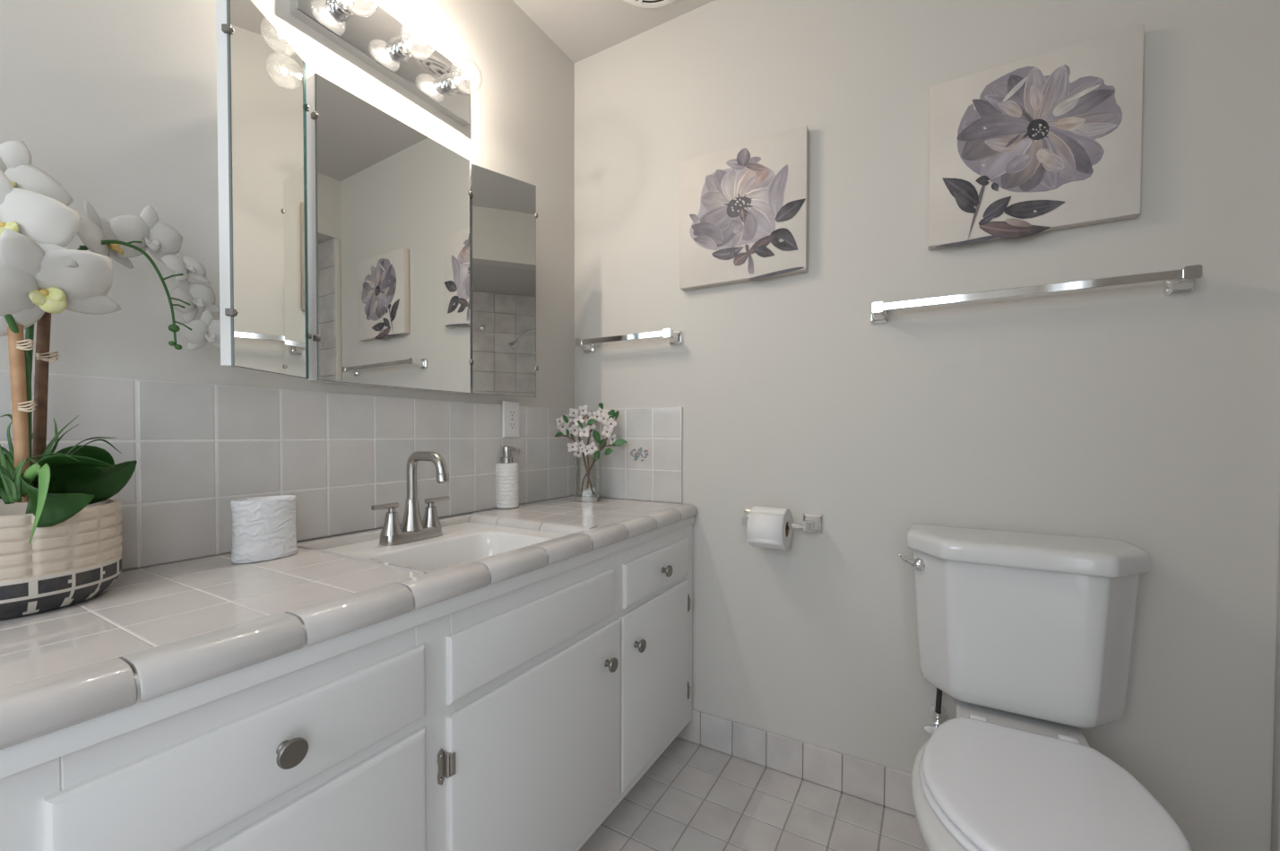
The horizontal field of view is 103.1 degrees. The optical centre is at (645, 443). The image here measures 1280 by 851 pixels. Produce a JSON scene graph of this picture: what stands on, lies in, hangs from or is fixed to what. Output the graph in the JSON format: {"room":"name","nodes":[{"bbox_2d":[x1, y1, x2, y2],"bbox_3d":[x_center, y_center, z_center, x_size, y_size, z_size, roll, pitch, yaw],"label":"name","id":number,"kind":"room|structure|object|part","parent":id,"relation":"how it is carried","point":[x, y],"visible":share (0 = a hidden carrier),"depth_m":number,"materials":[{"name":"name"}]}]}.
{"room":"bathroom","nodes":[
{"label":"bathroom","id":0,"kind":"room"},
{"bbox_2d":[0,0,574,570],"bbox_3d":[-0.996,-0.193,0.743,0.120,2.378,2.970,1,1,30],"label":"wall","id":1,"kind":"structure","parent":0,"point":[114,100],"depth_m":0.92,"materials":[{"name":"grey paint"}]},
{"bbox_2d":[0,370,574,570],"bbox_3d":[-0.698,0.046,1.141,0.008,0.318,1.750,1,1,30],"label":"tile backsplash","id":2,"kind":"structure","parent":1,"relation":"attached to","point":[197,449],"depth_m":1.04,"materials":[{"name":"tile"}]},
{"bbox_2d":[501,400,518,437],"bbox_3d":[-0.422,-0.076,1.601,0.008,0.114,0.070,1,1,30],"label":"wall outlet","id":3,"kind":"object","parent":2,"relation":"attached to","point":[510,410],"visible":1,"depth_m":1.59,"materials":[{"name":"white plastic"}]},
{"bbox_2d":[508,408,516,417],"bbox_3d":[-0.420,-0.096,1.599,0.003,0.028,0.033,1,1,30],"label":"receptacle","id":4,"kind":"object","parent":3,"relation":"attached to","point":[512,412],"depth_m":1.60,"materials":[{"name":"white plastic"}]},
{"bbox_2d":[508,421,516,430],"bbox_3d":[-0.420,-0.057,1.600,0.003,0.028,0.033,1,1,30],"label":"receptacle","id":5,"kind":"object","parent":3,"relation":"attached to","point":[512,425],"depth_m":1.60,"materials":[{"name":"white plastic"}]},
{"bbox_2d":[216,0,538,397],"bbox_3d":[-0.555,-0.457,1.219,0.163,0.640,0.808,1,1,30],"label":"vanity mirror","id":6,"kind":"object","parent":1,"relation":"attached to","point":[356,246],"visible":1,"depth_m":1.13,"materials":[{"name":"silver mirror"}]},
{"bbox_2d":[229,0,305,377],"bbox_3d":[-0.689,-0.452,0.940,0.001,0.638,0.196,0,1,-2],"label":"mirror glass","id":7,"kind":"object","parent":6,"relation":"attached to","point":[267,76],"depth_m":0.92,"materials":[{"name":"silver metal"}]},
{"bbox_3d":[-0.607,-0.457,1.248,0.045,0.638,0.396,1,1,30],"label":"panel","id":8,"kind":"part","parent":6,"relation":"part of","materials":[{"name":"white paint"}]},
{"bbox_2d":[315,73,470,392],"bbox_3d":[-0.588,-0.457,1.237,0.001,0.638,0.394,1,1,31],"label":"mirror glass","id":9,"kind":"object","parent":6,"relation":"attached to","point":[393,308],"depth_m":1.20,"materials":[{"name":"silver metal"}]},
{"bbox_2d":[471,164,536,397],"bbox_3d":[-0.410,-0.461,1.485,0.195,0.638,0.001,-1,1,-40],"label":"mirror glass","id":10,"kind":"object","parent":6,"relation":"attached to","point":[504,207],"depth_m":1.48,"materials":[{"name":"silver metal"}]},
{"bbox_2d":[289,0,482,127],"bbox_3d":[-0.566,-0.961,1.213,0.139,0.134,0.447,1,1,30],"label":"vanity light","id":11,"kind":"object","parent":1,"relation":"attached to","point":[363,29],"visible":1,"depth_m":1.21,"materials":[{"name":"chrome"},{"name":"clear glass"}]},
{"bbox_2d":[327,0,355,20],"bbox_3d":[-0.656,-0.955,1.104,0.033,0.050,0.050,1,1,30],"label":"socket","id":12,"kind":"object","parent":11,"relation":"attached to","point":[336,10],"depth_m":1.10,"materials":[{"name":"silver metal"}]},
{"bbox_3d":[-0.633,-0.955,1.091,0.030,0.018,0.018,1,1,30],"label":"bulb stem","id":13,"kind":"part","parent":11,"relation":"part of","materials":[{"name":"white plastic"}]},
{"bbox_3d":[-0.611,-0.954,1.079,0.084,0.079,0.079,1,1,30],"label":"bulb","id":14,"kind":"part","parent":11,"relation":"part of","materials":[{"name":"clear glass"}]},
{"bbox_2d":[389,35,414,61],"bbox_3d":[-0.585,-0.957,1.228,0.033,0.050,0.050,1,1,30],"label":"socket","id":15,"kind":"object","parent":11,"relation":"attached to","point":[398,53],"depth_m":1.22,"materials":[{"name":"silver metal"}]},
{"bbox_3d":[-0.562,-0.957,1.215,0.030,0.018,0.018,1,1,30],"label":"bulb stem","id":16,"kind":"part","parent":11,"relation":"part of","materials":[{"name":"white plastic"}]},
{"bbox_3d":[-0.540,-0.956,1.203,0.084,0.079,0.079,1,1,30],"label":"bulb","id":17,"kind":"part","parent":11,"relation":"part of","materials":[{"name":"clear glass"}]},
{"bbox_2d":[440,72,461,95],"bbox_3d":[-0.514,-0.959,1.352,0.033,0.050,0.050,1,1,30],"label":"socket","id":18,"kind":"object","parent":11,"relation":"attached to","point":[447,88],"depth_m":1.34,"materials":[{"name":"silver metal"}]},
{"bbox_3d":[-0.491,-0.959,1.339,0.030,0.018,0.018,1,1,30],"label":"bulb stem","id":19,"kind":"part","parent":11,"relation":"part of","materials":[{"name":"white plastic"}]},
{"bbox_3d":[-0.469,-0.959,1.327,0.084,0.079,0.079,1,1,30],"label":"bulb","id":20,"kind":"part","parent":11,"relation":"part of","materials":[{"name":"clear glass"}]},
{"bbox_2d":[512,0,714,62],"bbox_3d":[-0.178,-1.420,0.253,1.995,0.100,2.970,1,1,30],"label":"ceiling","id":21,"kind":"structure","parent":0,"point":[582,30],"depth_m":1.68,"materials":[{"name":"grey paint"}]},
{"bbox_2d":[622,0,676,8],"bbox_3d":[0.014,-1.386,1.492,0.270,0.014,0.270,1,1,30],"label":"ceiling vent","id":22,"kind":"object","parent":21,"relation":"in","point":[643,4],"visible":1,"depth_m":1.60,"materials":[{"name":"white plastic"}]},
{"bbox_2d":[578,736,927,850],"bbox_3d":[0.145,1.015,0.098,2.526,0.005,2.744,1,1,30],"label":"floor","id":23,"kind":"structure","parent":0,"point":[660,832],"depth_m":1.35,"materials":[{"name":"tile"}]},
{"bbox_2d":[0,516,694,850],"bbox_3d":[-0.479,0.618,1.006,0.511,0.747,1.777,1,1,30],"label":"vanity cabinet","id":24,"kind":"object","parent":23,"relation":"on","point":[518,713],"visible":0.98,"depth_m":0.77,"materials":[{"name":"white paint"}]},
{"bbox_3d":[-0.437,0.369,0.619,0.012,0.110,0.385,1,1,30],"label":"drawer","id":25,"kind":"part","parent":24,"relation":"part of","materials":[{"name":"white paint"}]},
{"bbox_3d":[-0.424,0.366,0.605,0.024,0.033,0.033,1,1,30],"label":"knob","id":26,"kind":"part","parent":24,"relation":"part of","materials":[{"name":"grey metal"}]},
{"bbox_3d":[-0.438,0.670,0.624,0.012,0.454,0.387,1,1,30],"label":"door","id":27,"kind":"part","parent":24,"relation":"part of","materials":[{"name":"white paint"}]},
{"bbox_2d":[0,495,697,749],"bbox_3d":[-0.482,0.238,1.014,0.497,0.062,1.758,1,1,30],"label":"countertop","id":28,"kind":"structure","parent":24,"relation":"on","point":[155,631],"depth_m":0.66,"materials":[{"name":"tile"}]},
{"bbox_2d":[0,140,220,620],"bbox_3d":[-0.833,-0.089,0.736,0.230,0.601,0.334,0,1,-5],"label":"potted orchid","id":29,"kind":"object","parent":28,"relation":"on","point":[61,538],"visible":1,"depth_m":0.66,"materials":[{"name":"plant"}]},
{"bbox_3d":[-0.798,0.029,0.633,0.006,0.090,0.017,1,1,38],"label":"grass blade","id":30,"kind":"part","parent":29,"relation":"part of","materials":[{"name":"green plant"}]},
{"bbox_3d":[-0.796,0.064,0.626,0.008,0.023,0.024,0,1,1],"label":"grass blade","id":31,"kind":"part","parent":29,"relation":"part of","materials":[{"name":"green plant"}]},
{"bbox_3d":[-0.849,0.014,0.683,0.006,0.108,0.028,1,1,30],"label":"grass blade","id":32,"kind":"part","parent":29,"relation":"part of","materials":[{"name":"green plant"}]},
{"bbox_3d":[-0.788,0.046,0.621,0.008,0.043,0.033,0,1,11],"label":"grass blade","id":33,"kind":"part","parent":29,"relation":"part of","materials":[{"name":"green plant"}]},
{"bbox_3d":[-0.824,0.033,0.657,0.006,0.066,0.035,0,1,12],"label":"grass blade","id":34,"kind":"part","parent":29,"relation":"part of","materials":[{"name":"green plant"}]},
{"bbox_3d":[-0.772,0.052,0.617,0.005,0.034,0.012,1,1,30],"label":"grass blade","id":35,"kind":"part","parent":29,"relation":"part of","materials":[{"name":"green plant"}]},
{"bbox_3d":[-0.829,0.011,0.670,0.015,0.105,0.013,-1,1,-41],"label":"grass blade","id":36,"kind":"part","parent":29,"relation":"part of","materials":[{"name":"green plant"}]},
{"bbox_3d":[-0.780,0.045,0.622,0.006,0.058,0.021,1,1,30],"label":"grass blade","id":37,"kind":"part","parent":29,"relation":"part of","materials":[{"name":"green plant"}]},
{"bbox_3d":[-0.807,0.036,0.643,0.010,0.061,0.029,0,1,-3],"label":"grass blade","id":38,"kind":"part","parent":29,"relation":"part of","materials":[{"name":"green plant"}]},
{"bbox_3d":[-0.810,-0.079,0.649,0.016,0.278,0.040,0,1,11],"label":"stem","id":39,"kind":"part","parent":29,"relation":"part of","materials":[{"name":"brown wood"}]},
{"bbox_3d":[-0.768,0.045,0.632,0.023,0.055,0.006,0,1,-26],"label":"grass blade","id":40,"kind":"part","parent":29,"relation":"part of","materials":[{"name":"green plant"}]},
{"bbox_3d":[-0.752,0.071,0.625,0.071,0.095,0.019,1,1,30],"label":"grass blade","id":41,"kind":"part","parent":29,"relation":"part of","materials":[{"name":"green plant"}]},
{"bbox_3d":[-0.801,-0.331,0.633,0.019,0.112,0.118,1,1,35],"label":"flower","id":42,"kind":"part","parent":29,"relation":"part of","materials":[{"name":"white plant"}]},
{"bbox_3d":[-0.778,-0.274,0.612,0.131,0.123,0.023,-1,2,-43],"label":"flower","id":43,"kind":"part","parent":29,"relation":"part of","materials":[{"name":"white plant"}]},
{"bbox_3d":[-0.767,0.040,0.651,0.006,0.056,0.059,1,1,42],"label":"grass blade","id":44,"kind":"part","parent":29,"relation":"part of","materials":[{"name":"green plant"}]},
{"bbox_3d":[-0.840,0.013,0.710,0.013,0.098,0.036,0,1,0],"label":"grass blade","id":45,"kind":"part","parent":29,"relation":"part of","materials":[{"name":"green plant"}]},
{"bbox_3d":[-0.815,0.012,0.702,0.009,0.105,0.047,1,1,30],"label":"grass blade","id":46,"kind":"part","parent":29,"relation":"part of","materials":[{"name":"green plant"}]},
{"bbox_3d":[-0.772,-0.194,0.651,0.096,0.118,0.159,1,1,30],"label":"flower","id":47,"kind":"part","parent":29,"relation":"part of","materials":[{"name":"white plant"}]},
{"bbox_3d":[-0.840,0.149,0.674,0.203,0.128,0.204,1,1,30],"label":"pot","id":48,"kind":"part","parent":29,"relation":"part of","materials":[{"name":"ceramic"}]},
{"bbox_3d":[-0.830,0.019,0.716,0.006,0.094,0.046,1,1,30],"label":"grass blade","id":49,"kind":"part","parent":29,"relation":"part of","materials":[{"name":"green plant"}]},
{"bbox_3d":[-0.808,0.028,0.724,0.009,0.074,0.082,1,1,22],"label":"grass blade","id":50,"kind":"part","parent":29,"relation":"part of","materials":[{"name":"green plant"}]},
{"bbox_3d":[-0.814,0.029,0.734,0.007,0.072,0.087,1,1,23],"label":"grass blade","id":51,"kind":"part","parent":29,"relation":"part of","materials":[{"name":"green plant"}]},
{"bbox_3d":[-0.785,-0.120,0.740,0.008,0.358,0.161,1,1,30],"label":"stem","id":52,"kind":"part","parent":29,"relation":"part of","materials":[{"name":"green plant"}]},
{"bbox_3d":[-0.802,-0.301,0.753,0.024,0.104,0.111,0,1,-22],"label":"flower","id":53,"kind":"part","parent":29,"relation":"part of","materials":[{"name":"white plant"}]},
{"bbox_3d":[-0.779,-0.328,0.797,0.021,0.088,0.098,0,1,15],"label":"flower","id":54,"kind":"part","parent":29,"relation":"part of","materials":[{"name":"white plant"}]},
{"bbox_3d":[-0.765,-0.295,0.843,0.026,0.061,0.070,0,1,6],"label":"flower","id":55,"kind":"part","parent":29,"relation":"part of","materials":[{"name":"white plant"}]},
{"bbox_3d":[-0.756,-0.239,0.853,0.012,0.080,0.085,0,1,14],"label":"flower","id":56,"kind":"part","parent":29,"relation":"part of","materials":[{"name":"white plant"}]},
{"bbox_3d":[-0.751,-0.192,0.872,0.026,0.070,0.077,1,1,30],"label":"flower","id":57,"kind":"part","parent":29,"relation":"part of","materials":[{"name":"white plant"}]},
{"bbox_2d":[230,494,297,562],"bbox_3d":[-0.698,0.154,0.933,0.063,0.108,0.105,1,1,30],"label":"toothbrush holder","id":58,"kind":"object","parent":28,"relation":"on","point":[263,528],"visible":1,"depth_m":0.91,"materials":[{"name":"white ceramic"}]},
{"bbox_3d":[-0.534,0.218,0.937,0.404,0.020,0.014,1,1,30],"label":"sink trim","id":59,"kind":"part","parent":28,"relation":"part of","materials":[{"name":"tile"}]},
{"bbox_2d":[371,450,449,545],"bbox_3d":[-0.525,0.119,1.178,0.159,0.205,0.157,0,1,-10],"label":"faucet","id":60,"kind":"object","parent":28,"relation":"on","point":[412,528],"visible":1,"depth_m":1.16,"materials":[{"name":"silver metal"}]},
{"bbox_3d":[-0.574,0.143,1.120,0.015,0.021,0.061,1,1,25],"label":"lever","id":61,"kind":"part","parent":60,"relation":"part of","materials":[{"name":"silver metal"}]},
{"bbox_3d":[-0.567,0.177,1.135,0.047,0.049,0.047,1,1,30],"label":"handle","id":62,"kind":"part","parent":60,"relation":"part of","materials":[{"name":"silver metal"}]},
{"bbox_3d":[-0.542,0.210,1.180,0.053,0.024,0.145,1,1,30],"label":"plate","id":63,"kind":"part","parent":60,"relation":"part of","materials":[{"name":"silver metal"}]},
{"bbox_3d":[-0.502,0.108,1.156,0.142,0.182,0.053,1,1,30],"label":"spout","id":64,"kind":"part","parent":60,"relation":"part of","materials":[{"name":"silver metal"}]},
{"bbox_3d":[-0.516,0.175,1.223,0.047,0.049,0.047,1,1,30],"label":"handle","id":65,"kind":"part","parent":60,"relation":"part of","materials":[{"name":"silver metal"}]},
{"bbox_3d":[-0.507,0.141,1.236,0.015,0.021,0.061,1,1,34],"label":"lever","id":66,"kind":"part","parent":60,"relation":"part of","materials":[{"name":"silver metal"}]},
{"bbox_2d":[320,521,568,572],"bbox_3d":[-0.426,0.290,1.127,0.406,0.132,0.446,1,1,30],"label":"sink","id":67,"kind":"object","parent":28,"relation":"in","point":[459,543],"visible":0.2,"depth_m":1.20,"materials":[{"name":"white ceramic"}]},
{"bbox_2d":[495,445,521,508],"bbox_3d":[-0.428,0.102,1.572,0.071,0.190,0.072,1,1,30],"label":"soap dispenser","id":68,"kind":"object","parent":28,"relation":"on","point":[506,471],"visible":1,"depth_m":1.54,"materials":[{"name":"white ceramic"}]},
{"bbox_2d":[495,462,518,508],"bbox_3d":[-0.428,0.128,1.572,0.071,0.138,0.071,1,1,30],"label":"bottle","id":69,"kind":"object","parent":68,"relation":"attached to","point":[506,473],"depth_m":1.54,"materials":[{"name":"white ceramic"}]},
{"bbox_3d":[-0.305,0.211,1.337,0.404,0.020,0.044,1,1,30],"label":"sink trim","id":70,"kind":"part","parent":28,"relation":"part of","materials":[{"name":"tile"}]},
{"bbox_2d":[574,456,601,501],"bbox_3d":[-0.197,0.119,1.741,0.078,0.150,0.078,0,1,6],"label":"glass vase","id":71,"kind":"object","parent":28,"relation":"on","point":[578,497],"visible":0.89,"depth_m":1.73,"materials":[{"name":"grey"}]},
{"bbox_2d":[554,405,596,494],"bbox_3d":[-0.236,0.022,1.726,0.140,0.307,0.069,0,1,-6],"label":"flower spray","id":72,"kind":"object","parent":71,"relation":"in","point":[562,422],"visible":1,"depth_m":1.72,"materials":[{"name":"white plant"}]},
{"bbox_2d":[580,402,627,494],"bbox_3d":[-0.143,0.020,1.737,0.153,0.319,0.066,0,1,-12],"label":"flower spray","id":73,"kind":"object","parent":71,"relation":"in","point":[601,415],"visible":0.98,"depth_m":1.73,"materials":[{"name":"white plant"}]},
{"bbox_3d":[-0.194,0.664,1.052,0.012,0.449,0.514,1,1,30],"label":"door","id":74,"kind":"part","parent":24,"relation":"part of","materials":[{"name":"white paint"}]},
{"bbox_3d":[-0.083,0.523,1.205,0.024,0.033,0.033,1,1,30],"label":"knob","id":75,"kind":"part","parent":24,"relation":"part of","materials":[{"name":"grey metal"}]},
{"bbox_3d":[-0.016,0.524,1.323,0.024,0.033,0.033,1,1,30],"label":"knob","id":76,"kind":"part","parent":24,"relation":"part of","materials":[{"name":"grey metal"}]},
{"bbox_3d":[0.035,0.657,1.452,0.012,0.448,0.390,1,1,30],"label":"door","id":77,"kind":"part","parent":24,"relation":"part of","materials":[{"name":"white paint"}]},
{"bbox_3d":[0.039,0.359,1.452,0.012,0.113,0.376,1,1,30],"label":"drawer","id":78,"kind":"part","parent":24,"relation":"part of","materials":[{"name":"white paint"}]},
{"bbox_3d":[0.060,0.362,1.451,0.024,0.033,0.033,1,1,30],"label":"knob","id":79,"kind":"part","parent":24,"relation":"part of","materials":[{"name":"grey metal"}]},
{"bbox_2d":[600,744,925,850],"bbox_3d":[0.146,1.053,0.100,2.530,0.078,2.750,1,1,30],"label":"floor grout","id":80,"kind":"object","parent":23,"relation":"attached to","point":[755,789],"depth_m":1.35,"materials":[{"name":"concrete"}]},
{"bbox_2d":[898,523,1193,850],"bbox_3d":[0.709,0.606,0.951,0.461,0.781,0.676,1,1,30],"label":"toilet","id":81,"kind":"object","parent":23,"relation":"on","point":[1030,635],"visible":1,"depth_m":1.02,"materials":[{"name":"white ceramic"}]},
{"bbox_3d":[0.646,0.288,1.237,0.030,0.032,0.077,0,1,-20],"label":"flush lever","id":82,"kind":"part","parent":81,"relation":"part of","materials":[{"name":"silver metal"}]},
{"bbox_3d":[0.663,0.609,0.853,0.360,0.015,0.441,1,1,30],"label":"seat","id":83,"kind":"part","parent":81,"relation":"part of","materials":[{"name":"white plastic"}]},
{"bbox_3d":[0.834,0.419,1.146,0.414,0.326,0.195,1,1,30],"label":"tank","id":84,"kind":"part","parent":81,"relation":"part of","materials":[{"name":"white ceramic"}]},
{"bbox_3d":[0.832,0.235,1.139,0.443,0.046,0.216,1,1,30],"label":"tank lid","id":85,"kind":"part","parent":81,"relation":"part of","materials":[{"name":"white ceramic"}]},
{"bbox_3d":[0.663,0.592,0.853,0.351,0.016,0.432,1,1,30],"label":"seat lid","id":86,"kind":"part","parent":81,"relation":"part of","materials":[{"name":"white plastic"}]},
{"bbox_2d":[574,0,1279,850],"bbox_3d":[0.538,-0.203,1.506,1.785,2.378,0.120,1,1,30],"label":"wall","id":87,"kind":"structure","parent":0,"point":[1148,419],"depth_m":1.33,"materials":[{"name":"grey paint"}]},
{"bbox_2d":[574,328,683,354],"bbox_3d":[-0.068,-0.350,1.740,0.399,0.047,0.071,1,1,30],"label":"towel bar","id":88,"kind":"object","parent":87,"relation":"attached to","point":[675,337],"visible":1,"depth_m":1.69,"materials":[{"name":"silver metal"}]},
{"bbox_3d":[-0.080,-0.356,1.720,0.380,0.019,0.019,1,1,30],"label":"rail","id":89,"kind":"part","parent":88,"relation":"part of","materials":[{"name":"silver metal"}]},
{"bbox_2d":[574,406,683,502],"bbox_3d":[-0.071,0.035,1.785,0.439,0.318,0.009,1,1,30],"label":"tile backsplash","id":90,"kind":"structure","parent":87,"relation":"attached to","point":[648,466],"depth_m":1.75,"materials":[{"name":"tile"}]},
{"bbox_2d":[679,125,809,290],"bbox_3d":[0.290,-0.696,1.551,0.398,0.414,0.032,1,1,30],"label":"canvas art","id":91,"kind":"object","parent":87,"relation":"attached to","point":[744,207],"visible":1,"depth_m":1.53,"materials":[{"name":"fabric"}]},
{"bbox_2d":[741,508,822,532],"bbox_3d":[0.390,0.228,1.487,0.231,0.053,0.073,1,1,30],"label":"paper holder","id":92,"kind":"object","parent":87,"relation":"attached to","point":[812,522],"visible":0.59,"depth_m":1.45,"materials":[{"name":"silver metal"}]},
{"bbox_3d":[0.313,0.227,1.531,0.053,0.053,0.073,1,1,30],"label":"post","id":93,"kind":"part","parent":92,"relation":"part of","materials":[{"name":"silver metal"}]},
{"bbox_2d":[746,505,792,550],"bbox_3d":[0.359,0.242,1.467,0.100,0.118,0.119,1,1,30],"label":"toilet paper roll","id":94,"kind":"object","parent":92,"relation":"on","point":[765,527],"visible":0.97,"depth_m":1.43,"materials":[{"name":"white paper"}]},
{"bbox_3d":[0.468,0.229,1.442,0.053,0.053,0.073,1,1,30],"label":"post","id":95,"kind":"part","parent":92,"relation":"part of","materials":[{"name":"silver metal"}]},
{"bbox_2d":[676,708,916,815],"bbox_3d":[0.677,0.934,1.373,1.363,0.107,0.008,1,1,30],"label":"baseboard","id":96,"kind":"structure","parent":87,"relation":"attached to","point":[868,780],"depth_m":1.49,"materials":[{"name":"tile"}]},
{"bbox_2d":[924,687,947,733],"bbox_3d":[0.734,0.652,1.284,0.046,0.142,0.102,1,1,35],"label":"supply valve","id":97,"kind":"object","parent":87,"relation":"attached to","point":[938,713],"visible":0.56,"depth_m":1.26,"materials":[{"name":"silver metal"}]},
{"bbox_3d":[0.711,0.702,1.254,0.044,0.018,0.021,1,1,30],"label":"handle","id":98,"kind":"part","parent":97,"relation":"part of","materials":[{"name":"silver metal"}]},
{"bbox_2d":[927,24,1144,250],"bbox_3d":[0.899,-0.693,1.202,0.400,0.417,0.032,1,1,30],"label":"canvas art","id":99,"kind":"object","parent":87,"relation":"attached to","point":[1050,141],"visible":1,"depth_m":1.18,"materials":[{"name":"fabric"}]},
{"bbox_2d":[934,64,1122,247],"bbox_3d":[0.884,-0.682,1.193,0.352,0.397,0.002,1,1,30],"label":"flower","id":100,"kind":"object","parent":99,"relation":"on","point":[1022,151],"depth_m":1.19,"materials":[{"name":"paint"}]},
{"bbox_2d":[870,264,1202,324],"bbox_3d":[0.871,-0.345,1.203,0.630,0.047,0.071,1,1,30],"label":"towel bar","id":101,"kind":"object","parent":87,"relation":"attached to","point":[1180,281],"visible":1,"depth_m":1.14,"materials":[{"name":"silver metal"}]},
{"bbox_3d":[0.860,-0.350,1.182,0.607,0.019,0.019,1,1,30],"label":"rail","id":102,"kind":"part","parent":101,"relation":"part of","materials":[{"name":"silver metal"}]},
{"bbox_2d":[1271,527,1279,850],"bbox_3d":[0.635,-0.170,-0.202,0.100,2.378,2.750,1,1,30],"label":"wall","id":103,"kind":"structure","parent":0,"point":[1275,795],"depth_m":1.02,"materials":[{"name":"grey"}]}
]}

